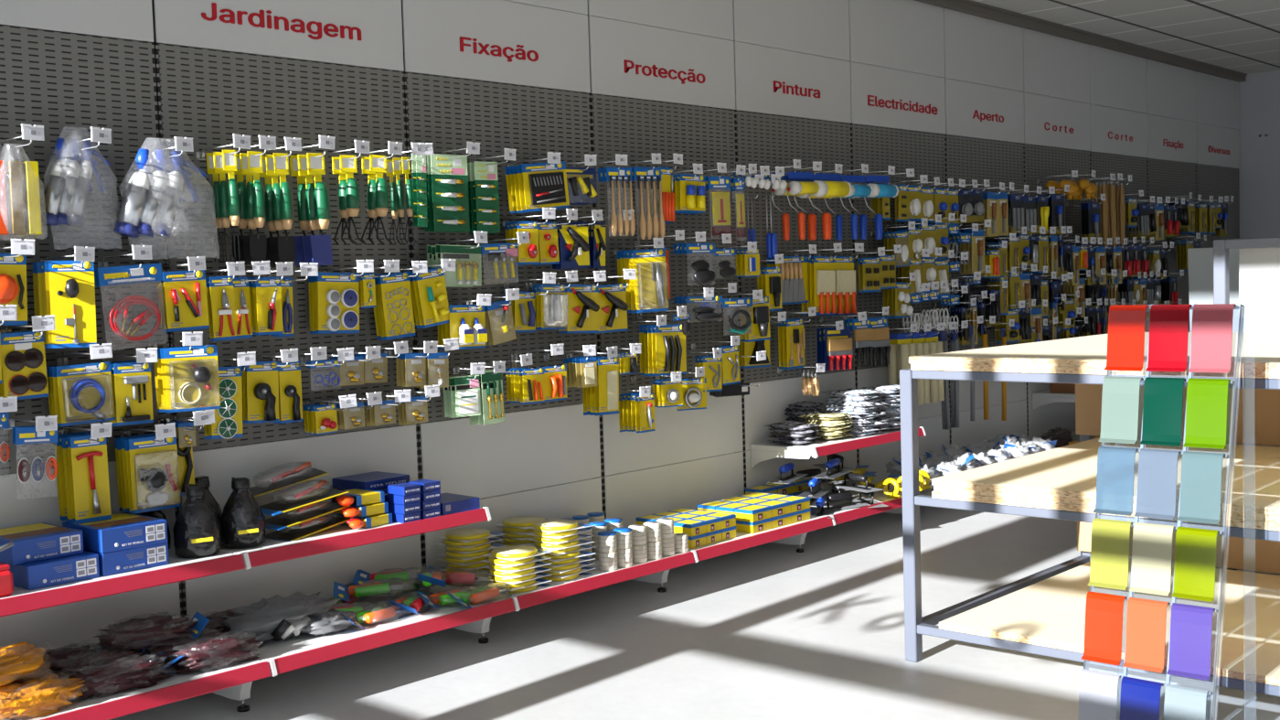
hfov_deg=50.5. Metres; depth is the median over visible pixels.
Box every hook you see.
[0,123,44,153]
[0,238,34,257]
[0,304,17,325]
[0,314,55,337]
[0,395,17,419]
[3,415,57,431]
[40,245,95,265]
[56,342,112,369]
[57,421,112,440]
[66,126,111,155]
[97,245,152,269]
[101,347,157,366]
[120,422,175,441]
[147,330,202,350]
[149,136,193,158]
[157,410,212,430]
[160,256,206,275]
[160,408,214,427]
[195,133,250,159]
[204,261,245,280]
[214,260,270,281]
[217,351,255,372]
[229,135,276,158]
[238,261,293,281]
[254,137,301,159]
[256,348,298,366]
[262,262,318,281]
[272,346,327,365]
[285,134,335,160]
[298,347,353,364]
[302,394,357,410]
[318,259,373,277]
[322,139,370,162]
[326,345,380,361]
[328,391,382,408]
[346,259,399,277]
[353,140,402,161]
[354,340,408,357]
[355,389,410,405]
[373,260,427,277]
[379,142,426,162]
[384,142,433,159]
[384,341,437,357]
[385,384,439,401]
[401,258,456,273]
[408,337,458,356]
[433,141,479,158]
[434,231,487,248]
[448,293,491,308]
[448,362,485,379]
[452,361,505,373]
[465,288,519,305]
[467,148,516,165]
[476,231,529,246]
[483,352,533,373]
[501,207,555,227]
[502,272,556,296]
[507,151,560,166]
[511,342,564,368]
[525,270,578,289]
[529,208,577,225]
[543,344,596,361]
[552,209,603,225]
[554,270,606,287]
[565,154,597,170]
[565,346,618,359]
[578,153,627,172]
[582,209,634,225]
[583,268,636,287]
[589,342,641,356]
[612,237,663,255]
[613,153,661,170]
[618,385,650,397]
[627,314,666,329]
[630,371,682,382]
[634,229,684,250]
[635,153,682,170]
[636,305,686,318]
[654,366,704,382]
[655,231,705,248]
[669,287,714,299]
[672,163,703,177]
[681,162,726,177]
[681,233,731,254]
[685,347,722,358]
[687,282,736,299]
[690,335,740,349]
[699,164,746,180]
[707,163,757,176]
[707,241,757,255]
[715,288,762,298]
[716,174,764,200]
[720,165,769,178]
[731,173,780,202]
[735,166,784,180]
[735,253,783,269]
[738,311,786,322]
[738,350,766,385]
[757,159,800,175]
[769,306,816,321]
[777,244,816,258]
[777,362,825,373]
[784,161,821,173]
[794,242,842,258]
[803,320,843,330]
[813,163,842,173]
[816,243,863,258]
[819,310,866,321]
[824,163,868,175]
[841,246,885,260]
[842,306,889,319]
[849,165,895,184]
[854,245,901,259]
[867,168,914,187]
[869,221,915,236]
[883,217,927,232]
[888,174,927,188]
[889,322,931,335]
[889,323,917,335]
[896,213,941,229]
[896,272,916,285]
[899,321,945,334]
[903,177,939,190]
[911,321,956,333]
[916,248,929,261]
[916,282,929,295]
[918,178,953,191]
[923,320,968,331]
[924,179,965,191]
[925,280,939,293]
[928,246,942,259]
[932,297,976,309]
[933,279,947,292]
[937,179,977,191]
[941,249,954,262]
[943,213,955,224]
[944,315,983,327]
[948,278,958,290]
[949,179,989,191]
[949,265,991,277]
[951,285,968,297]
[952,271,981,283]
[953,213,966,226]
[953,251,968,264]
[959,219,991,232]
[959,223,978,234]
[970,280,1008,292]
[973,181,1004,194]
[975,290,987,302]
[979,293,995,304]
[979,315,995,327]
[981,266,1016,278]
[982,181,1014,194]
[984,226,1026,240]
[985,233,1016,245]
[985,319,1014,330]
[987,240,1007,252]
[991,184,1029,196]
[994,224,1036,237]
[1004,226,1045,237]
[1008,300,1024,311]
[1011,186,1042,198]
[1014,186,1055,197]
[1014,262,1026,274]
[1024,264,1037,275]
[1024,298,1035,309]
[1026,266,1048,277]
[1028,184,1069,195]
[1031,225,1072,236]
[1035,298,1047,309]
[1036,170,1077,183]
[1040,318,1047,329]
[1041,273,1067,284]
[1041,316,1058,327]
[1042,272,1073,282]
[1043,226,1055,237]
[1043,271,1056,282]
[1050,225,1066,237]
[1050,269,1090,280]
[1050,293,1066,304]
[1056,170,1095,183]
[1058,318,1071,328]
[1063,234,1079,245]
[1064,236,1087,247]
[1064,237,1102,247]
[1066,193,1105,206]
[1066,290,1079,300]
[1074,237,1112,248]
[1074,307,1081,317]
[1074,316,1087,326]
[1076,173,1115,184]
[1079,236,1096,247]
[1079,298,1091,308]
[1082,236,1119,246]
[1088,172,1122,184]
[1090,237,1128,247]
[1091,298,1102,308]
[1095,174,1132,186]
[1097,267,1105,277]
[1099,298,1108,308]
[1103,298,1115,308]
[1109,268,1116,278]
[1115,298,1125,304]
[1119,269,1127,279]
[1122,269,1160,279]
[1125,236,1137,246]
[1127,236,1154,246]
[1128,190,1143,200]
[1130,269,1167,279]
[1130,271,1141,281]
[1136,195,1154,205]
[1136,271,1147,281]
[1138,196,1162,206]
[1142,270,1153,280]
[1143,197,1178,206]
[1146,269,1183,278]
[1148,241,1173,251]
[1151,197,1184,207]
[1153,241,1167,251]
[1156,192,1192,202]
[1162,196,1170,205]
[1163,232,1200,242]
[1165,194,1201,204]
[1173,234,1206,245]
[1186,195,1213,204]
[1191,196,1223,205]
[1199,195,1228,204]
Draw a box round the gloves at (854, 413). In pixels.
[825,409,883,415]
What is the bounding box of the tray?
[528,171,565,205]
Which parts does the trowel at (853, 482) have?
plate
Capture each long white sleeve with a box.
[887,332,899,384]
[897,332,916,369]
[911,331,929,405]
[925,330,944,403]
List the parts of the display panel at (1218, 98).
panel, header panel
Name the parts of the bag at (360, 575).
handle, handle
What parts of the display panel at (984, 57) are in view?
panel, header panel, panel, panel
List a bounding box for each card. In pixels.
[0,253,27,324]
[0,330,31,397]
[0,330,32,396]
[0,330,48,399]
[0,340,1,383]
[32,262,38,315]
[35,262,40,315]
[37,261,46,348]
[42,261,52,348]
[43,260,52,348]
[46,362,96,415]
[48,260,96,348]
[48,363,78,415]
[51,365,104,426]
[53,430,88,520]
[55,361,115,426]
[56,431,91,520]
[60,433,89,522]
[62,437,72,523]
[66,433,91,522]
[69,435,111,523]
[102,360,136,422]
[105,361,136,422]
[110,363,138,426]
[113,362,153,426]
[153,344,204,412]
[157,281,162,331]
[157,347,167,412]
[159,272,204,332]
[160,344,213,412]
[162,269,209,331]
[163,345,220,412]
[176,437,195,495]
[203,409,208,439]
[205,277,232,341]
[208,365,237,438]
[209,275,236,341]
[211,366,242,438]
[232,277,252,338]
[240,365,243,423]
[242,364,247,423]
[245,361,279,423]
[248,277,255,334]
[252,277,261,335]
[256,277,283,334]
[277,277,293,336]
[277,360,303,423]
[277,365,280,423]
[302,402,324,433]
[305,403,327,434]
[308,276,311,333]
[309,276,312,333]
[309,406,314,435]
[311,276,348,333]
[311,403,332,434]
[313,276,322,333]
[314,404,338,435]
[315,272,356,332]
[317,272,359,332]
[373,271,399,339]
[374,277,386,340]
[376,271,405,340]
[379,271,415,340]
[404,266,431,327]
[408,266,435,328]
[411,153,417,226]
[411,266,438,328]
[416,155,427,226]
[416,266,449,328]
[424,155,440,232]
[426,155,464,232]
[430,153,469,231]
[437,324,441,349]
[440,323,465,350]
[443,374,467,416]
[445,322,449,338]
[447,374,471,416]
[448,304,487,349]
[449,376,456,417]
[454,374,480,416]
[467,162,471,234]
[467,372,474,425]
[469,162,495,233]
[472,373,478,424]
[473,160,500,232]
[476,369,493,424]
[480,370,504,425]
[484,298,505,344]
[486,299,516,344]
[504,166,513,213]
[505,222,527,265]
[506,366,527,402]
[508,221,513,263]
[509,166,517,213]
[510,366,531,402]
[511,299,521,332]
[512,165,558,213]
[512,221,518,264]
[513,367,534,403]
[514,291,535,331]
[516,164,565,212]
[517,221,539,264]
[519,369,526,404]
[521,160,569,211]
[522,367,543,404]
[532,285,541,330]
[535,284,541,329]
[537,221,559,265]
[538,221,552,264]
[540,284,568,329]
[543,364,567,401]
[555,223,586,269]
[558,222,589,268]
[562,284,567,332]
[566,284,599,332]
[582,386,590,415]
[586,222,589,267]
[586,355,605,414]
[589,224,601,268]
[589,385,595,415]
[593,222,606,267]
[594,357,598,415]
[597,283,628,333]
[597,356,618,415]
[616,251,621,283]
[617,352,629,373]
[618,394,623,431]
[619,249,632,312]
[619,353,631,373]
[621,391,637,431]
[623,248,656,312]
[623,352,638,373]
[626,392,638,431]
[628,250,658,313]
[630,392,639,431]
[632,248,669,312]
[635,394,639,433]
[639,323,669,374]
[639,392,655,432]
[643,325,648,375]
[647,324,656,375]
[651,323,682,375]
[652,378,671,406]
[655,324,686,375]
[656,379,661,406]
[661,246,670,300]
[661,378,682,407]
[672,314,684,320]
[673,175,697,213]
[674,174,701,213]
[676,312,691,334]
[676,377,706,410]
[679,173,705,213]
[695,356,699,378]
[699,355,703,378]
[703,355,722,392]
[717,344,731,384]
[721,344,740,384]
[733,172,746,178]
[736,249,740,277]
[737,324,741,368]
[739,249,745,277]
[739,307,745,341]
[740,341,744,368]
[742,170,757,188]
[744,248,760,277]
[744,306,748,341]
[744,339,769,368]
[747,296,770,341]
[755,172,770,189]
[757,267,761,289]
[760,266,777,296]
[765,266,782,310]
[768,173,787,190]
[778,318,795,369]
[781,318,799,369]
[786,318,805,369]
[858,258,871,292]
[862,257,880,291]
[871,197,874,220]
[874,198,877,213]
[877,182,882,215]
[878,255,895,288]
[881,182,889,219]
[895,184,904,222]
[898,183,907,221]
[930,189,941,223]
[934,187,947,223]
[936,223,949,258]
[946,188,959,224]
[949,307,953,321]
[953,307,958,326]
[957,307,961,344]
[958,280,960,307]
[960,280,965,307]
[960,307,967,343]
[964,280,970,317]
[976,302,981,339]
[979,289,986,325]
[980,301,985,338]
[981,250,986,277]
[982,289,990,324]
[985,250,989,277]
[986,290,996,326]
[989,249,1000,277]
[990,289,1001,325]
[995,325,999,342]
[999,315,1006,342]
[1002,309,1013,337]
[1005,309,1020,342]
[1007,194,1011,233]
[1010,193,1024,233]
[1017,307,1032,341]
[1019,234,1030,266]
[1020,318,1024,339]
[1024,195,1036,234]
[1030,274,1041,308]
[1030,327,1042,341]
[1042,324,1051,341]
[1047,193,1058,234]
[1047,283,1051,323]
[1051,193,1064,234]
[1051,282,1058,322]
[1056,234,1064,275]
[1056,326,1061,339]
[1058,280,1064,313]
[1059,310,1070,330]
[1062,298,1076,330]
[1062,329,1070,338]
[1063,244,1074,276]
[1063,245,1068,272]
[1066,327,1075,338]
[1075,324,1078,337]
[1077,306,1081,336]
[1079,245,1087,270]
[1080,202,1085,242]
[1081,317,1087,336]
[1083,270,1087,285]
[1083,306,1091,336]
[1084,202,1098,241]
[1084,285,1094,306]
[1086,306,1096,335]
[1087,245,1095,285]
[1088,202,1100,241]
[1088,276,1100,308]
[1094,306,1100,334]
[1099,284,1102,306]
[1099,306,1101,334]
[1101,306,1105,333]
[1102,277,1107,315]
[1103,245,1109,273]
[1105,245,1113,276]
[1118,283,1120,305]
[1120,244,1131,277]
[1120,278,1127,305]
[1123,278,1130,305]
[1124,198,1134,227]
[1127,278,1134,305]
[1128,197,1139,226]
[1129,227,1133,237]
[1130,244,1140,275]
[1132,226,1139,237]
[1133,259,1135,274]
[1136,203,1140,237]
[1139,203,1149,237]
[1139,245,1149,276]
[1145,277,1153,308]
[1148,204,1156,234]
[1159,248,1168,277]
[1160,277,1162,303]
[1162,277,1165,303]
[1163,204,1172,235]
[1165,277,1173,304]
[1169,277,1178,304]
[1171,205,1179,235]
[1174,199,1183,225]
[1178,200,1189,228]
[1193,241,1201,247]
[1215,202,1223,228]
[1216,213,1224,236]
[1219,202,1227,235]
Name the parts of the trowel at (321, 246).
blade, handle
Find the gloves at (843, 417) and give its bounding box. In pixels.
[807,416,852,420]
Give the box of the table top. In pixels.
[908,331,1279,370]
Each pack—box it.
[0,640,45,685]
[0,672,85,719]
[11,669,50,682]
[40,663,52,669]
[114,433,153,511]
[117,438,129,512]
[120,433,155,511]
[124,439,140,513]
[128,434,180,513]
[248,460,328,497]
[259,479,349,515]
[265,497,350,530]
[265,512,348,541]
[436,536,503,547]
[437,527,506,542]
[437,548,493,559]
[437,555,489,565]
[439,542,507,554]
[440,561,489,570]
[440,566,489,574]
[480,554,550,566]
[481,560,551,572]
[481,565,551,578]
[483,544,552,560]
[489,571,552,584]
[490,577,551,590]
[490,583,552,596]
[495,515,547,528]
[495,525,533,534]
[498,536,534,544]
[499,531,533,540]
[502,542,534,546]
[525,533,593,543]
[526,518,594,533]
[526,527,592,538]
[526,538,594,550]
[535,544,595,554]
[540,549,595,561]
[540,561,595,572]
[540,571,594,584]
[541,555,595,566]
[541,565,595,577]
[563,358,570,387]
[567,355,584,386]
[572,355,588,386]
[575,356,591,387]
[580,356,597,387]
[801,302,806,314]
[806,256,813,314]
[810,256,830,315]
[813,256,836,314]
[816,328,821,362]
[821,327,831,362]
[824,327,853,370]
[833,256,856,314]
[843,319,853,330]
[847,318,854,329]
[852,317,873,365]
[871,316,890,365]
[904,228,916,252]
[907,228,923,263]
[921,256,936,290]
[1029,235,1038,266]
[1035,195,1043,234]
[1036,194,1049,233]
[1152,277,1161,303]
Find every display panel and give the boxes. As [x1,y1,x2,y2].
[0,0,180,650]
[142,0,421,619]
[394,0,602,569]
[584,0,744,527]
[725,0,856,493]
[843,0,949,477]
[938,8,1027,454]
[1017,28,1090,440]
[1088,44,1147,279]
[1143,59,1196,331]
[1191,71,1239,247]
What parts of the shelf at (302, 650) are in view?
price rail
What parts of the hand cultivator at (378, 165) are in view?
handle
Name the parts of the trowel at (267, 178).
handle, blade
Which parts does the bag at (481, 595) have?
handle, handle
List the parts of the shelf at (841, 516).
price rail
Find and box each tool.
[840,465,869,479]
[847,470,876,479]
[856,473,875,487]
[874,474,900,490]
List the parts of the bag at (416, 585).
handle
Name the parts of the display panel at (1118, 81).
panel, header panel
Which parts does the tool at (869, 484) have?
handle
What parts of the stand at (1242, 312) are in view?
rail, rail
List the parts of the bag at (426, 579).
handle, handle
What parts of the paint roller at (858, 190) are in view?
frame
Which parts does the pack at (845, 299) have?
handle, handle, handle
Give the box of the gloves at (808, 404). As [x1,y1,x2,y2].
[788,400,824,407]
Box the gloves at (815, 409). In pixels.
[784,407,821,412]
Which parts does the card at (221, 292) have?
handle, blade, handle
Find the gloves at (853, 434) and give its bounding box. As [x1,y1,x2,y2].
[846,430,880,437]
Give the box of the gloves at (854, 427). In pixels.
[846,424,882,428]
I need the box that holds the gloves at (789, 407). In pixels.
[785,405,819,410]
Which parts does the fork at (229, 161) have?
handle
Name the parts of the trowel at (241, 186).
blade, handle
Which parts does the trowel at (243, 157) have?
blade, handle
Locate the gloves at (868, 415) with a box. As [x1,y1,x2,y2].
[847,411,885,417]
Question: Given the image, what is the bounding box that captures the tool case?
[0,541,14,597]
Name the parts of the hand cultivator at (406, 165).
handle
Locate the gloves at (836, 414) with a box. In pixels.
[797,412,851,418]
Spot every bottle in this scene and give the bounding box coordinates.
[41,138,82,225]
[57,138,97,225]
[70,138,110,225]
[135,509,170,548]
[173,482,221,557]
[194,475,222,527]
[220,476,265,548]
[458,318,473,344]
[472,317,487,343]
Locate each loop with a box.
[902,317,908,332]
[906,314,912,332]
[909,295,916,332]
[910,292,921,332]
[919,295,925,330]
[921,290,929,323]
[928,309,934,329]
[929,289,938,329]
[938,288,949,328]
[938,298,946,322]
[938,298,947,332]
[941,294,951,331]
[946,298,954,332]
[949,294,959,332]
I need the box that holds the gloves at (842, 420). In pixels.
[805,418,853,424]
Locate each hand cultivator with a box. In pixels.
[331,157,357,245]
[339,154,364,244]
[361,156,384,245]
[368,154,392,244]
[386,160,401,245]
[392,157,406,243]
[401,157,416,243]
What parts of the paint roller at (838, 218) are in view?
frame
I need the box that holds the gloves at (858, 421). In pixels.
[850,417,885,424]
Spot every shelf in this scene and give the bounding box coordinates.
[0,543,245,617]
[7,658,271,719]
[212,585,515,712]
[220,506,490,569]
[445,551,694,642]
[631,514,832,591]
[750,426,926,468]
[771,481,931,552]
[871,469,948,513]
[1032,389,1075,410]
[1070,430,1141,440]
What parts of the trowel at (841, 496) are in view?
handle, plate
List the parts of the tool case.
lid, handle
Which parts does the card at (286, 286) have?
handle, blade, handle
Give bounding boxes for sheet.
[910,362,1279,378]
[931,490,1279,531]
[933,484,1279,522]
[1187,246,1279,444]
[1237,247,1279,447]
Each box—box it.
[0,522,83,565]
[9,550,99,589]
[62,512,167,553]
[83,542,169,575]
[331,470,409,490]
[331,488,384,505]
[333,501,388,516]
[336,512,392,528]
[337,487,387,498]
[387,481,420,495]
[387,492,420,504]
[388,501,420,513]
[388,511,420,522]
[408,479,440,491]
[420,489,440,501]
[420,498,440,510]
[420,507,440,519]
[439,492,479,514]
[719,382,749,395]
[1049,383,1075,393]
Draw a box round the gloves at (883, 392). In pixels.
[876,389,899,394]
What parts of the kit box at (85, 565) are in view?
pictogram panel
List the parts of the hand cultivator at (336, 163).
handle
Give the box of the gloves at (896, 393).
[876,392,899,397]
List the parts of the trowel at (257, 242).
blade, handle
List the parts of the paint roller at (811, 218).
frame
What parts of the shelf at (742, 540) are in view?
price rail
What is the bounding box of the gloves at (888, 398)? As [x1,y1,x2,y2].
[882,395,898,399]
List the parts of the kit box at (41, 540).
pictogram panel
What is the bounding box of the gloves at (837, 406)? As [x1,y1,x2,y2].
[825,404,883,409]
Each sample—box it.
[1077,668,1121,719]
[1081,590,1127,665]
[1088,517,1133,589]
[1093,445,1139,515]
[1098,375,1143,443]
[1104,304,1149,371]
[1120,675,1163,719]
[1122,596,1170,672]
[1129,522,1176,596]
[1134,448,1181,519]
[1140,376,1186,446]
[1145,304,1192,372]
[1163,682,1209,719]
[1166,602,1215,680]
[1171,525,1220,601]
[1177,450,1226,523]
[1183,377,1231,448]
[1188,303,1236,373]
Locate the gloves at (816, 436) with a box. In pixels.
[772,435,821,439]
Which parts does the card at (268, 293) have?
handle, handle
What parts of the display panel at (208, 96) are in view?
header panel, panel, panel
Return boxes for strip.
[358,276,361,308]
[359,274,372,308]
[362,273,376,307]
[424,352,444,387]
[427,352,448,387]
[960,229,967,274]
[963,229,968,273]
[966,317,969,343]
[967,229,978,273]
[969,299,972,344]
[970,228,985,273]
[972,299,977,343]
[982,192,993,236]
[986,191,997,235]
[987,242,996,281]
[988,277,992,289]
[992,277,995,289]
[995,277,1004,315]
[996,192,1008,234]
[998,242,1008,281]
[1000,275,1008,314]
[1005,235,1009,270]
[1008,271,1010,309]
[1009,235,1019,274]
[1009,271,1021,309]
[1020,272,1031,314]
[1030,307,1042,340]
[1038,234,1048,273]
[1040,279,1048,317]
[1047,235,1051,275]
[1048,302,1052,340]
[1051,234,1057,275]
[1052,301,1055,340]
[1063,285,1067,298]
[1066,285,1070,298]
[1070,285,1079,302]
[1071,245,1079,285]
[1074,277,1085,318]
[1095,245,1106,284]
[1106,306,1109,333]
[1108,277,1110,307]
[1110,278,1114,305]
[1111,245,1121,284]
[1114,277,1118,305]
[1139,277,1146,303]
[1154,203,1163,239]
[1176,239,1183,271]
[1179,240,1183,269]
[1183,240,1188,271]
[1185,239,1194,270]
[1187,202,1194,233]
[1193,203,1195,234]
[1195,202,1202,234]
[1199,202,1206,234]
[1206,204,1209,234]
[1209,203,1215,234]
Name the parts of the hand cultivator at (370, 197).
handle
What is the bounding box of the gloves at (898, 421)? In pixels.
[885,419,900,426]
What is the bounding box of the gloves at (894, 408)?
[875,406,900,411]
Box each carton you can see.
[635,513,667,523]
[652,511,682,516]
[653,516,686,522]
[666,507,698,512]
[670,512,702,518]
[673,518,706,536]
[686,509,714,515]
[688,533,706,548]
[689,515,721,532]
[697,500,734,511]
[703,512,735,528]
[705,529,721,543]
[715,501,753,513]
[719,495,754,501]
[721,525,735,540]
[734,503,772,522]
[736,517,772,533]
[737,497,772,503]
[739,491,772,497]
[745,484,777,493]
[755,499,791,516]
[757,493,789,499]
[763,482,793,494]
[771,512,791,528]
[773,495,810,511]
[790,478,809,492]
[790,508,810,522]
[793,490,804,495]
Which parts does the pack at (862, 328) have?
handle, handle, handle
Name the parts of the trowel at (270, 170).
blade, handle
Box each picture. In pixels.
[757,512,762,519]
[778,519,782,525]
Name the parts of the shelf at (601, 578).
price rail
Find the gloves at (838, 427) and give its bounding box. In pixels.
[815,423,854,429]
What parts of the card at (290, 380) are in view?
arm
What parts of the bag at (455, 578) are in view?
handle, handle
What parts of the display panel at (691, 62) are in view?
panel, header panel, panel, panel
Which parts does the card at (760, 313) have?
handle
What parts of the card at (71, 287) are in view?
knob, lever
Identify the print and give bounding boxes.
[0,522,69,538]
[26,540,54,558]
[42,564,72,583]
[74,512,151,526]
[115,529,142,546]
[116,551,143,569]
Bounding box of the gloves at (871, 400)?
[826,397,884,403]
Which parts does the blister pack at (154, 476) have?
handle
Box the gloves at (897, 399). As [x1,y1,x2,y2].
[877,396,899,402]
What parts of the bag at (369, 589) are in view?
handle, handle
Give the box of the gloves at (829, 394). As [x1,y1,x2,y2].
[825,393,881,397]
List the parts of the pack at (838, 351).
handle, handle, handle, handle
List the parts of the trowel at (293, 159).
blade, handle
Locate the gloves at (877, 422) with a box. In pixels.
[853,421,888,426]
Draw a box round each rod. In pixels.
[938,330,945,428]
[940,330,950,429]
[949,330,955,427]
[952,329,959,426]
[969,324,974,420]
[981,324,989,419]
[1000,327,1006,420]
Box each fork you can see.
[206,152,223,262]
[213,151,231,262]
[222,149,240,260]
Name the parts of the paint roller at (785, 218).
frame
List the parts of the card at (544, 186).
rod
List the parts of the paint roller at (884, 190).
frame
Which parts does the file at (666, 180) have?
handle, handle, handle, handle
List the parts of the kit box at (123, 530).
pictogram panel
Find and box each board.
[931,437,1279,515]
[938,557,1279,685]
[1075,383,1279,445]
[1077,521,1279,574]
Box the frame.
[899,368,1279,695]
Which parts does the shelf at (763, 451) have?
price rail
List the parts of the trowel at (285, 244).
handle, blade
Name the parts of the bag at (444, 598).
handle, handle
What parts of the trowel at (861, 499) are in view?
handle, plate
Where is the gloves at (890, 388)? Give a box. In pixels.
[858,384,899,391]
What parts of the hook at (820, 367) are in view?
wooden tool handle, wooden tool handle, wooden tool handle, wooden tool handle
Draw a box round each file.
[648,181,650,213]
[650,180,655,218]
[655,181,669,223]
[659,166,674,223]
[1096,181,1100,245]
[1099,181,1104,245]
[1102,181,1108,249]
[1107,181,1112,245]
[1110,181,1116,248]
[1114,183,1118,245]
[1117,182,1120,245]
[1120,182,1125,249]
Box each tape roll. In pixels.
[572,514,589,523]
[581,526,592,544]
[582,544,592,562]
[586,511,604,522]
[588,521,607,542]
[591,542,598,559]
[597,530,617,552]
[598,550,617,570]
[604,517,622,530]
[613,526,632,548]
[616,546,632,566]
[628,523,646,544]
[631,543,647,563]
[643,521,661,541]
[646,540,661,559]
[656,517,674,538]
[661,536,674,555]
[673,532,688,552]
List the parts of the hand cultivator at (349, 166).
handle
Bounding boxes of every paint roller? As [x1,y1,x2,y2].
[770,172,803,240]
[786,171,821,239]
[793,178,831,240]
[808,172,853,239]
[824,176,855,240]
[840,174,873,239]
[848,176,881,239]
[864,174,898,239]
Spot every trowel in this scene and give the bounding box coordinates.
[231,153,246,264]
[239,152,255,264]
[246,150,266,262]
[259,156,275,266]
[265,154,283,266]
[273,152,295,265]
[289,155,309,266]
[297,154,325,265]
[306,152,332,265]
[765,462,808,483]
[795,468,836,487]
[798,477,833,497]
[810,495,835,518]
[810,497,826,505]
[811,458,854,478]
[813,453,857,470]
[825,486,847,497]
[825,490,867,511]
[828,472,883,491]
[830,476,849,491]
[832,471,863,490]
[846,490,888,507]
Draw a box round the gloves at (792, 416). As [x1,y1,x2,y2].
[789,415,807,418]
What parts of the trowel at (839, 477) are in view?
handle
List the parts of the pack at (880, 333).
handle, handle, handle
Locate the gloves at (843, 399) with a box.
[823,394,883,401]
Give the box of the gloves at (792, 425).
[764,420,817,430]
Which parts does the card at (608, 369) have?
blade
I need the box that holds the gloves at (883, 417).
[874,414,900,419]
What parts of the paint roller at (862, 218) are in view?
frame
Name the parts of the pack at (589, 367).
blade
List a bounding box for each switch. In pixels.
[865,267,871,273]
[866,280,872,286]
[874,267,879,273]
[874,280,879,286]
[882,265,887,270]
[883,277,888,283]
[889,265,895,269]
[889,277,895,282]
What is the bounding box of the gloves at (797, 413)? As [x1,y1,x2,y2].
[784,410,824,415]
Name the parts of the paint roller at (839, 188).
frame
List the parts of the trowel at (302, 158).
handle, blade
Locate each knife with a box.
[767,256,770,266]
[770,257,800,304]
[775,256,808,304]
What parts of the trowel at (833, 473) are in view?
handle, plate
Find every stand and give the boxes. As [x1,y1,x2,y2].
[1083,303,1245,719]
[1213,236,1279,569]
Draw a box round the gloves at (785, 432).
[768,428,819,435]
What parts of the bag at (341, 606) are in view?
handle, handle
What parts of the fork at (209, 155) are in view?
handle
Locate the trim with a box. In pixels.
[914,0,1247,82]
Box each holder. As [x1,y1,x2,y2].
[882,478,900,498]
[896,475,901,492]
[918,469,930,489]
[918,472,925,490]
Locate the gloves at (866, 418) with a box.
[849,414,885,419]
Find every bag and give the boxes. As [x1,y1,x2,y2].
[0,143,47,241]
[0,147,31,242]
[0,412,10,474]
[12,425,35,443]
[15,426,57,499]
[40,644,96,674]
[41,126,122,249]
[48,648,162,678]
[63,654,174,698]
[94,267,159,287]
[94,610,209,650]
[96,263,167,349]
[96,645,140,651]
[113,137,219,259]
[139,629,228,665]
[159,631,264,673]
[166,420,183,423]
[174,421,190,437]
[178,422,196,447]
[187,609,236,632]
[218,591,340,643]
[300,608,358,635]
[306,358,337,367]
[309,359,341,390]
[330,581,365,605]
[330,600,381,612]
[331,356,337,385]
[332,576,416,601]
[334,357,339,385]
[335,403,340,428]
[338,401,360,428]
[338,600,411,629]
[339,355,363,385]
[342,402,365,428]
[352,565,432,585]
[359,353,371,383]
[364,352,387,382]
[365,402,370,426]
[369,405,374,426]
[373,399,395,425]
[384,589,438,614]
[389,577,430,597]
[395,352,416,385]
[397,395,417,425]
[400,353,405,386]
[401,395,418,425]
[405,352,426,386]
[405,395,428,424]
[415,565,447,586]
[416,586,488,608]
[426,245,435,266]
[426,565,496,586]
[431,245,472,287]
[435,244,440,267]
[440,244,481,285]
[447,581,511,607]
[480,242,518,284]
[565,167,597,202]
[597,168,602,181]
[601,168,628,181]
[605,167,635,235]
[633,166,665,239]
[672,243,677,254]
[673,297,693,303]
[677,243,682,253]
[681,243,685,253]
[682,296,718,302]
[685,243,715,285]
[686,296,722,322]
[704,176,725,189]
[707,176,732,238]
[714,248,735,277]
[717,297,748,307]
[722,297,752,335]
[729,178,734,190]
[733,178,746,240]
[883,232,887,255]
[883,288,886,316]
[885,456,901,476]
[886,231,892,255]
[886,288,902,318]
[891,231,895,266]
[891,288,895,317]
[895,231,909,266]
[895,282,913,317]
[897,266,901,282]
[901,266,909,282]
[906,263,917,291]
[907,185,922,220]
[909,199,914,215]
[909,258,922,295]
[916,201,928,222]
[917,224,928,249]
[918,455,938,475]
[918,463,939,484]
[920,186,934,222]
[920,224,936,258]
[920,450,951,470]
[928,459,961,476]
[934,259,949,295]
[937,443,966,462]
[942,451,978,471]
[948,224,959,255]
[948,234,958,261]
[948,241,952,249]
[948,261,953,293]
[949,261,959,293]
[951,234,963,263]
[955,234,964,264]
[957,443,986,462]
[958,189,972,223]
[958,201,969,223]
[959,232,970,264]
[964,451,995,468]
[968,275,973,298]
[970,439,1001,458]
[971,189,984,221]
[971,275,977,300]
[975,278,981,301]
[980,448,1011,462]
[987,433,1020,449]
[997,440,1030,458]
[1009,433,1034,451]
[1013,439,1041,454]
[1026,436,1056,452]
[1036,431,1074,447]
[1045,426,1071,435]
[1133,279,1140,304]
[1144,307,1150,331]
[1148,249,1152,270]
[1149,249,1156,273]
[1152,249,1161,275]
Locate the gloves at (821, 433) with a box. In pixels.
[815,431,848,436]
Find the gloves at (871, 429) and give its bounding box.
[847,426,885,432]
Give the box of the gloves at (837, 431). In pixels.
[816,426,853,433]
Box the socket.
[92,489,101,513]

